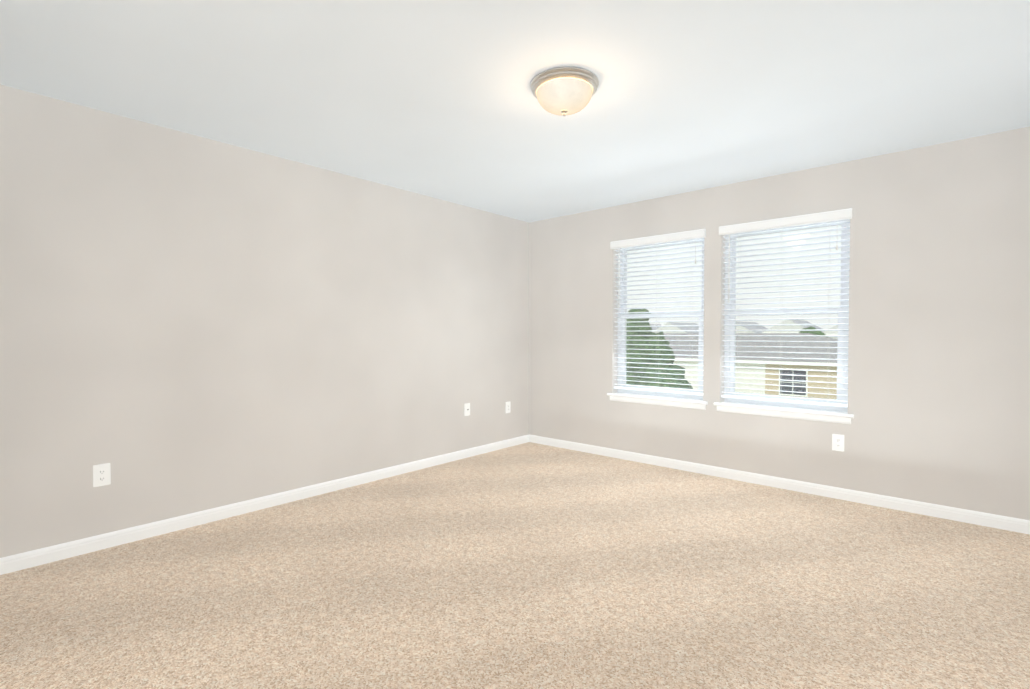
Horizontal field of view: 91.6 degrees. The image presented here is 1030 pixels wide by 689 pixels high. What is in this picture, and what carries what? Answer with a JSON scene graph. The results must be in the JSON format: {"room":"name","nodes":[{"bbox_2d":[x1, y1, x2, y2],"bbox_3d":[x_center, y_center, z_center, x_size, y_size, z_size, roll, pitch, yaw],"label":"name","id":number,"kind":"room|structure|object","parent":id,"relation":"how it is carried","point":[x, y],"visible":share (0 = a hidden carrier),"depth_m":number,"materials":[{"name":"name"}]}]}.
{"room":"empty bedroom","nodes":[
{"label":"empty bedroom","id":0,"kind":"room"},
{"bbox_2d":[0,84,528,557],"bbox_3d":[-1.473,-0.097,3.854,0.160,2.440,5.070,1,2,41],"label":"wall","id":1,"kind":"structure","parent":0,"point":[190,324],"depth_m":3.22,"materials":[{"name":"paint"}]},
{"bbox_2d":[93,463,110,486],"bbox_3d":[-2.307,0.729,2.798,0.008,0.122,0.076,1,2,41],"label":"electrical outlet","id":2,"kind":"object","parent":1,"relation":"attached to","point":[101,474],"visible":1,"depth_m":2.79,"materials":[{"name":"white plastic"}]},
{"bbox_2d":[0,435,528,574],"bbox_3d":[-1.408,1.083,3.821,0.013,0.082,4.750,1,2,41],"label":"baseboard","id":3,"kind":"structure","parent":1,"relation":"attached to","point":[29,559],"depth_m":3.22,"materials":[{"name":"white wood"}]},
{"bbox_2d":[464,403,469,415],"bbox_3d":[-0.461,0.634,4.882,0.016,0.122,0.076,1,2,41],"label":"electrical outlet","id":4,"kind":"object","parent":1,"relation":"attached to","point":[466,409],"visible":1,"depth_m":4.88,"materials":[{"name":"white plastic"}]},
{"bbox_2d":[505,401,510,412],"bbox_3d":[-0.073,0.669,5.330,0.008,0.122,0.076,1,2,41],"label":"electrical outlet","id":5,"kind":"object","parent":1,"relation":"attached to","point":[507,407],"visible":1,"depth_m":5.32,"materials":[{"name":"white plastic"}]},
{"bbox_2d":[0,442,1029,688],"bbox_3d":[0.200,1.212,2.405,4.620,0.120,5.070,1,2,41],"label":"floor","id":6,"kind":"structure","parent":0,"point":[530,566],"depth_m":2.32,"materials":[{"name":"carpet"}]},
{"bbox_2d":[0,0,1029,222],"bbox_3d":[0.200,-1.347,2.353,4.620,0.120,5.070,1,2,41],"label":"ceiling","id":7,"kind":"structure","parent":0,"point":[437,99],"depth_m":2.46,"materials":[{"name":"paint"}]},
{"bbox_2d":[530,67,598,116],"bbox_3d":[0.245,-1.210,2.483,0.336,0.159,0.336,1,2,41],"label":"ceiling light","id":8,"kind":"object","parent":7,"relation":"attached to","point":[563,91],"visible":1,"depth_m":2.39,"materials":[{"name":"white glass"}]},
{"bbox_2d":[529,127,1029,519],"bbox_3d":[1.824,-0.105,4.220,4.300,2.440,0.160,1,2,41],"label":"wall","id":9,"kind":"structure","parent":0,"point":[939,351],"depth_m":3.49,"materials":[{"name":"paint"}]},
{"bbox_2d":[607,392,707,409],"bbox_3d":[1.301,0.517,4.620,0.968,0.073,0.130,1,2,41],"label":"sill","id":10,"kind":"structure","parent":9,"relation":"attached to","point":[665,401],"depth_m":4.55,"materials":[{"name":"white wood"}]},
{"bbox_2d":[617,238,703,399],"bbox_3d":[1.366,-0.253,4.678,0.888,1.466,0.066,1,2,41],"label":"window","id":11,"kind":"structure","parent":9,"relation":"in","point":[622,359],"depth_m":4.72,"materials":[{"name":"white plastic"}]},
{"bbox_2d":[610,229,705,395],"bbox_3d":[1.299,-0.276,4.601,0.912,1.429,0.104,1,2,41],"label":"window blind","id":12,"kind":"object","parent":11,"relation":"attached to","point":[677,236],"visible":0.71,"depth_m":4.59,"materials":[{"name":"white plastic"}]},
{"bbox_2d":[529,434,1029,534],"bbox_3d":[1.766,1.075,4.178,4.300,0.082,0.013,1,2,41],"label":"baseboard","id":13,"kind":"structure","parent":9,"relation":"attached to","point":[970,516],"depth_m":3.74,"materials":[{"name":"white wood"}]},
{"bbox_2d":[714,402,853,423],"bbox_3d":[2.079,0.531,3.934,0.982,0.073,0.130,1,2,41],"label":"sill","id":14,"kind":"structure","parent":9,"relation":"attached to","point":[801,413],"depth_m":3.87,"materials":[{"name":"white wood"}]},
{"bbox_2d":[724,219,849,411],"bbox_3d":[2.144,-0.239,3.992,0.902,1.466,0.066,1,2,41],"label":"window","id":15,"kind":"structure","parent":9,"relation":"in","point":[839,380],"depth_m":3.95,"materials":[{"name":"white plastic"}]},
{"bbox_2d":[719,208,851,407],"bbox_3d":[2.077,-0.262,3.915,0.926,1.429,0.104,1,2,41],"label":"window blind","id":16,"kind":"object","parent":15,"relation":"attached to","point":[828,216],"visible":0.9,"depth_m":3.89,"materials":[{"name":"white plastic"}]},
{"bbox_2d":[832,434,843,451],"bbox_3d":[2.357,0.716,3.654,0.076,0.122,0.008,1,2,41],"label":"electrical outlet","id":17,"kind":"object","parent":9,"relation":"attached to","point":[837,442],"visible":1,"depth_m":3.65,"materials":[{"name":"white plastic"}]},
{"label":"outside","id":18,"kind":"structure","parent":0,"visible":0},
{"bbox_3d":[71.314,2.197,116.542,280.000,0.300,259.540,1,2,41],"label":"ground","id":19,"kind":"structure","parent":18,"visible":0},
{"bbox_2d":[650,324,661,329],"bbox_3d":[19.793,-0.127,75.620,5.540,6.000,9.540,1,2,41],"label":"house","id":20,"kind":"structure","parent":19,"relation":"on","point":[655,328],"depth_m":76.46,"materials":[{"name":"grey"}]},
{"bbox_2d":[626,307,692,388],"bbox_3d":[3.165,1.571,13.336,3.916,5.120,3.698,1,2,41],"label":"tree","id":21,"kind":"object","parent":19,"relation":"on","point":[652,373],"depth_m":12.42,"materials":[{"name":"green plant"}]},
{"bbox_2d":[654,322,698,332],"bbox_3d":[23.706,-0.055,70.835,5.540,6.050,9.540,1,2,41],"label":"house","id":22,"kind":"structure","parent":19,"relation":"on","point":[684,328],"depth_m":67.60,"materials":[{"name":"grey"}]},
{"bbox_2d":[663,333,837,398],"bbox_3d":[13.939,1.465,34.468,21.440,4.480,10.440,1,2,41],"label":"house","id":23,"kind":"structure","parent":19,"relation":"on","point":[790,377],"depth_m":28.27,"materials":[{"name":"beige"}]},
{"bbox_2d":[736,321,767,332],"bbox_3d":[29.930,0.056,65.345,5.540,6.050,9.540,1,2,41],"label":"house","id":24,"kind":"structure","parent":19,"relation":"on","point":[747,328],"depth_m":62.11,"materials":[{"name":"grey"}]},
{"bbox_2d":[762,320,823,332],"bbox_3d":[35.016,0.044,62.191,5.540,6.200,9.540,1,2,41],"label":"house","id":25,"kind":"structure","parent":19,"relation":"on","point":[783,327],"depth_m":58.87,"materials":[{"name":"grey"}]},
{"bbox_2d":[799,327,824,334],"bbox_3d":[26.632,0.937,45.083,2.551,5.107,2.703,1,2,41],"label":"tree","id":26,"kind":"object","parent":19,"relation":"on","point":[814,332],"depth_m":44.69,"materials":[{"name":"green plant"}]},
{"bbox_2d":[822,325,837,338],"bbox_3d":[38.929,0.241,57.408,5.540,6.000,9.540,1,2,41],"label":"house","id":27,"kind":"structure","parent":19,"relation":"on","point":[833,332],"depth_m":54.74,"materials":[{"name":"grey"}]}
]}

